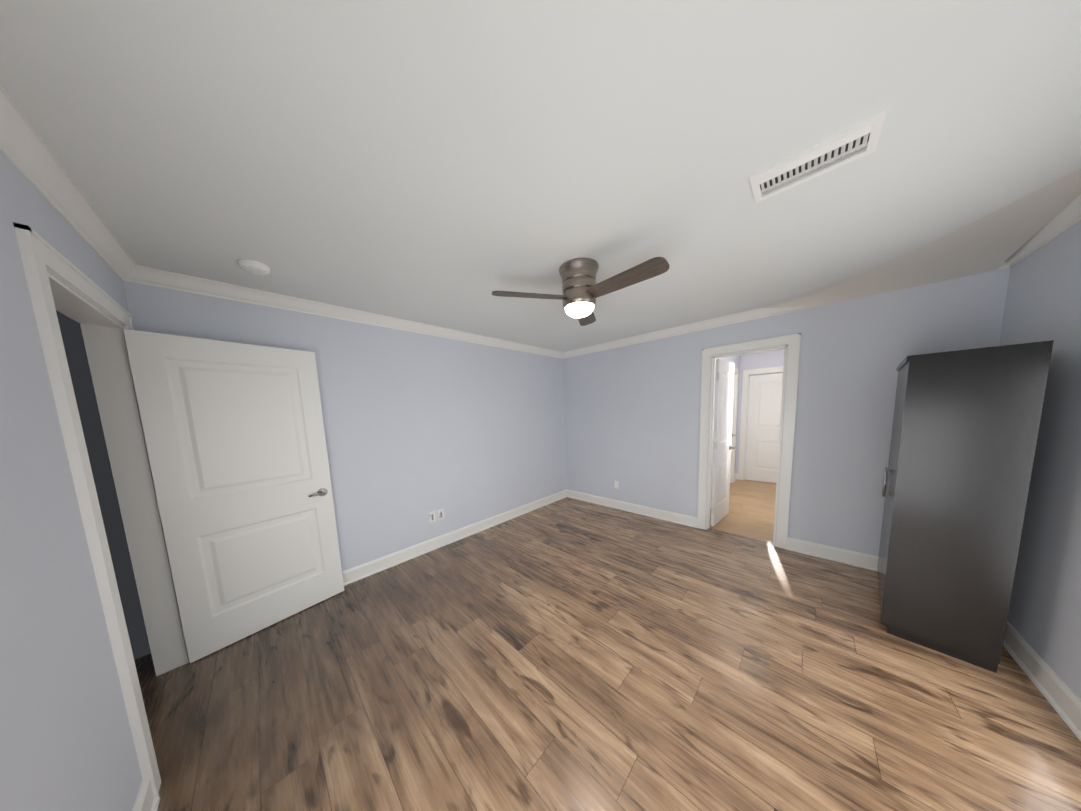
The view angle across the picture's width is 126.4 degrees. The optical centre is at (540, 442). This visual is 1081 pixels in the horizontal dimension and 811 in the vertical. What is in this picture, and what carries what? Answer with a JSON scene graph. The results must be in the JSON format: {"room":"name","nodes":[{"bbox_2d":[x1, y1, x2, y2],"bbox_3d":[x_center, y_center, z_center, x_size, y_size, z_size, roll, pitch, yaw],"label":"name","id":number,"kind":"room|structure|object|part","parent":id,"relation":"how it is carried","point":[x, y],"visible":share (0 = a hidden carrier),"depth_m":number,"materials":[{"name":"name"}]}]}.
{"room":"bedroom","nodes":[
{"label":"bedroom","id":0,"kind":"room"},
{"bbox_2d":[0,151,141,810],"bbox_3d":[-1.062,0.279,0.350,3.900,2.440,0.120,4,9,44],"label":"wall","id":1,"kind":"structure","parent":0,"point":[66,741],"depth_m":0.80,"materials":[{"name":"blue paint"}]},
{"bbox_2d":[0,84,143,283],"bbox_3d":[-1.040,-0.900,0.287,3.720,0.085,0.070,4,9,44],"label":"crown molding","id":2,"kind":"structure","parent":1,"relation":"attached to","point":[26,152],"depth_m":1.01,"materials":[{"name":"white wood"}]},
{"bbox_2d":[13,222,188,797],"bbox_3d":[-2.002,0.359,1.289,1.037,2.141,0.144,4,9,44],"label":"door frame","id":3,"kind":"structure","parent":1,"relation":"attached to","point":[111,375],"depth_m":1.33,"materials":[{"name":"white wood"}]},
{"bbox_2d":[132,778,159,810],"bbox_3d":[-0.567,1.449,0.147,2.725,0.125,0.027,4,9,44],"label":"baseboard","id":4,"kind":"structure","parent":1,"relation":"attached to","point":[145,800],"depth_m":1.05,"materials":[{"name":"white wood"}]},
{"bbox_2d":[123,329,343,662],"bbox_3d":[-2.009,0.339,1.945,0.157,2.020,0.841,3,8,36],"label":"door","id":5,"kind":"structure","parent":1,"relation":"in","point":[234,434],"depth_m":1.85,"materials":[{"name":"white wood"}]},
{"bbox_3d":[-2.257,0.385,1.613,0.039,1.708,0.008,3,8,36],"label":"left door hinges","id":6,"kind":"part","parent":5,"relation":"part of","materials":[{"name":"white wood"}]},
{"bbox_3d":[-1.816,0.412,2.216,0.157,0.066,0.133,3,8,36],"label":"handle","id":7,"kind":"part","parent":5,"relation":"part of","materials":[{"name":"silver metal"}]},
{"bbox_2d":[123,281,566,570],"bbox_3d":[-1.047,-0.046,3.250,0.120,2.440,4.350,4,9,44],"label":"wall","id":8,"kind":"structure","parent":0,"point":[418,428],"depth_m":2.82,"materials":[{"name":"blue paint"}]},
{"bbox_2d":[123,267,563,358],"bbox_3d":[-1.022,-1.211,3.053,0.070,0.085,4.110,4,9,44],"label":"crown molding","id":9,"kind":"structure","parent":8,"relation":"attached to","point":[152,277],"depth_m":2.18,"materials":[{"name":"white wood"}]},
{"bbox_2d":[429,511,435,522],"bbox_3d":[-1.208,0.837,3.053,0.009,0.115,0.070,4,9,44],"label":"outlet","id":10,"kind":"object","parent":8,"relation":"attached to","point":[432,517],"visible":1,"depth_m":3.05,"materials":[{"name":"white plastic"}]},
{"bbox_2d":[437,509,443,519],"bbox_3d":[-1.139,0.827,3.125,0.009,0.115,0.070,4,9,44],"label":"outlet","id":11,"kind":"object","parent":8,"relation":"attached to","point":[440,514],"visible":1,"depth_m":3.12,"materials":[{"name":"white plastic"}]},
{"bbox_2d":[342,489,567,585],"bbox_3d":[-0.951,1.107,3.327,0.030,0.125,4.110,4,9,44],"label":"baseboard","id":12,"kind":"structure","parent":8,"relation":"attached to","point":[364,570],"depth_m":3.10,"materials":[{"name":"white wood"}]},
{"bbox_2d":[0,0,1080,351],"bbox_3d":[0.355,-1.205,1.719,4.140,0.100,4.350,4,9,44],"label":"ceiling","id":13,"kind":"structure","parent":0,"point":[450,164],"depth_m":0.94,"materials":[{"name":"paint"}]},
{"bbox_2d":[238,259,269,275],"bbox_3d":[-1.729,-1.050,1.655,0.138,0.041,0.138,4,9,44],"label":"smoke detector","id":14,"kind":"object","parent":13,"relation":"attached to","point":[254,267],"visible":1,"depth_m":1.62,"materials":[{"name":"white plastic"}]},
{"bbox_2d":[492,257,668,325],"bbox_3d":[0.351,-1.007,1.775,0.938,0.316,1.042,4,9,44],"label":"ceiling fan","id":15,"kind":"object","parent":13,"relation":"hanging from","point":[582,290],"visible":1,"depth_m":1.74,"materials":[{"name":"silver metal"}]},
{"bbox_3d":[-0.070,-0.952,1.773,0.485,0.007,0.138,-4,19,-13],"label":"blade","id":16,"kind":"part","parent":15,"relation":"part of","materials":[{"name":"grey wood"}]},
{"bbox_3d":[0.266,-0.886,1.862,0.198,0.062,0.198,4,9,44],"label":"globe","id":17,"kind":"part","parent":15,"relation":"part of","materials":[{"name":"white glass"}]},
{"bbox_3d":[0.357,-1.013,2.178,0.138,0.007,0.485,-13,3,17],"label":"blade","id":18,"kind":"part","parent":15,"relation":"part of","materials":[{"name":"grey wood"}]},
{"bbox_3d":[0.497,-0.954,1.603,0.138,0.007,0.485,8,-3,-43],"label":"blade","id":19,"kind":"part","parent":15,"relation":"part of","materials":[{"name":"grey wood"}]},
{"bbox_2d":[749,109,886,202],"bbox_3d":[1.073,-1.106,1.091,0.360,0.010,0.200,4,9,44],"label":"ceiling vent","id":20,"kind":"object","parent":13,"relation":"in","point":[850,144],"visible":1,"depth_m":1.06,"materials":[{"name":"white plastic"}]},
{"bbox_2d":[134,479,1080,810],"bbox_3d":[1.047,1.216,2.618,4.140,0.080,8.480,4,9,44],"label":"floor","id":21,"kind":"structure","parent":0,"point":[567,653],"depth_m":1.44,"materials":[{"name":"brown wood"}]},
{"bbox_2d":[877,340,1053,672],"bbox_3d":[2.627,0.331,1.821,0.900,1.740,0.431,-7,8,-40],"label":"tall cabinet","id":22,"kind":"object","parent":21,"relation":"on","point":[958,471],"visible":1,"depth_m":1.50,"materials":[{"name":"black"}]},
{"bbox_2d":[711,355,740,490],"bbox_3d":[2.914,-0.329,4.466,0.120,2.440,2.930,4,9,44],"label":"wall","id":23,"kind":"structure","parent":0,"point":[735,359],"depth_m":4.99,"materials":[{"name":"paint"}]},
{"bbox_2d":[710,473,737,508],"bbox_3d":[3.329,0.856,4.155,1.030,0.125,2.810,4,9,44],"label":"baseboard","id":24,"kind":"structure","parent":23,"relation":"attached to","point":[735,476],"depth_m":5.44,"materials":[{"name":"white wood"}]},
{"bbox_2d":[730,375,735,482],"bbox_3d":[3.330,-0.186,4.868,0.157,2.020,0.780,4,9,44],"label":"hall door","id":25,"kind":"structure","parent":23,"relation":"in","point":[732,428],"depth_m":5.09,"materials":[{"name":"white wood"}]},
{"bbox_2d":[731,368,738,482],"bbox_3d":[3.315,-0.239,4.875,0.143,2.141,0.992,4,9,44],"label":"door frame","id":26,"kind":"structure","parent":23,"relation":"attached to","point":[736,370],"depth_m":5.13,"materials":[{"name":"white wood"}]},
{"bbox_2d":[735,349,784,479],"bbox_3d":[4.301,-0.449,5.072,1.030,2.440,0.120,4,9,44],"label":"wall","id":27,"kind":"structure","parent":0,"point":[774,358],"depth_m":5.13,"materials":[{"name":"paint"}]},
{"bbox_2d":[738,366,782,479],"bbox_3d":[4.302,-0.299,5.077,0.942,2.141,0.143,4,9,44],"label":"door frame","id":28,"kind":"structure","parent":27,"relation":"attached to","point":[744,421],"depth_m":5.28,"materials":[{"name":"white wood"}]},
{"bbox_2d":[745,373,782,482],"bbox_3d":[4.291,-0.244,5.070,0.730,2.020,0.157,4,9,44],"label":"hall door","id":29,"kind":"structure","parent":27,"relation":"in","point":[764,414],"depth_m":5.14,"materials":[{"name":"white wood"}]},
{"bbox_2d":[563,267,1009,555],"bbox_3d":[1.866,-0.168,3.370,3.900,2.440,0.120,4,9,44],"label":"wall","id":30,"kind":"structure","parent":0,"point":[632,419],"depth_m":2.60,"materials":[{"name":"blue paint"}]},
{"bbox_2d":[614,481,618,488],"bbox_3d":[1.145,0.637,4.110,0.070,0.115,0.009,4,9,44],"label":"outlet","id":31,"kind":"object","parent":30,"relation":"attached to","point":[616,484],"visible":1,"depth_m":4.10,"materials":[{"name":"white plastic"}]},
{"bbox_2d":[568,490,696,527],"bbox_3d":[1.204,0.944,4.072,2.030,0.125,0.027,4,9,44],"label":"baseboard","id":32,"kind":"structure","parent":30,"relation":"attached to","point":[691,521],"depth_m":3.89,"materials":[{"name":"white wood"}]},
{"bbox_2d":[710,359,734,525],"bbox_3d":[2.319,0.007,3.478,0.616,2.020,0.157,-8,8,-41],"label":"hall door","id":33,"kind":"structure","parent":30,"relation":"in","point":[723,408],"depth_m":3.41,"materials":[{"name":"white wood"}]},
{"bbox_3d":[2.480,0.075,3.625,0.133,0.066,0.157,-8,8,-41],"label":"handle","id":34,"kind":"part","parent":33,"relation":"part of","materials":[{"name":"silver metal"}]},
{"bbox_2d":[697,333,800,548],"bbox_3d":[2.238,0.008,3.020,0.822,2.141,0.144,4,9,44],"label":"door frame","id":35,"kind":"structure","parent":30,"relation":"attached to","point":[792,341],"depth_m":2.82,"materials":[{"name":"white wood"}]},
{"bbox_2d":[564,169,1080,358],"bbox_3d":[1.339,-1.259,2.712,3.760,0.087,1.320,4,9,44],"label":"crown molding","id":36,"kind":"structure","parent":30,"relation":"attached to","point":[995,240],"depth_m":1.85,"materials":[{"name":"white wood"}]},
{"bbox_2d":[786,537,877,570],"bbox_3d":[2.884,1.062,2.462,0.990,0.125,0.027,4,9,44],"label":"baseboard","id":37,"kind":"structure","parent":30,"relation":"attached to","point":[862,560],"depth_m":2.57,"materials":[{"name":"white wood"}]},
{"bbox_2d":[999,221,1080,699],"bbox_3d":[1.851,0.158,0.471,0.120,2.440,4.350,4,9,44],"label":"wall","id":38,"kind":"structure","parent":0,"point":[1043,300],"depth_m":1.44,"materials":[{"name":"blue paint"}]},
{"bbox_2d":[997,195,1080,269],"bbox_3d":[1.739,-1.016,0.405,0.070,0.085,4.110,4,9,44],"label":"crown molding","id":39,"kind":"structure","parent":38,"relation":"attached to","point":[1070,216],"depth_m":1.51,"materials":[{"name":"white wood"}]},
{"bbox_2d":[1003,621,1080,740],"bbox_3d":[1.840,1.304,0.651,0.027,0.125,4.110,4,9,44],"label":"baseboard","id":40,"kind":"structure","parent":38,"relation":"attached to","point":[1056,691],"depth_m":1.37,"materials":[{"name":"white wood"}]}
]}

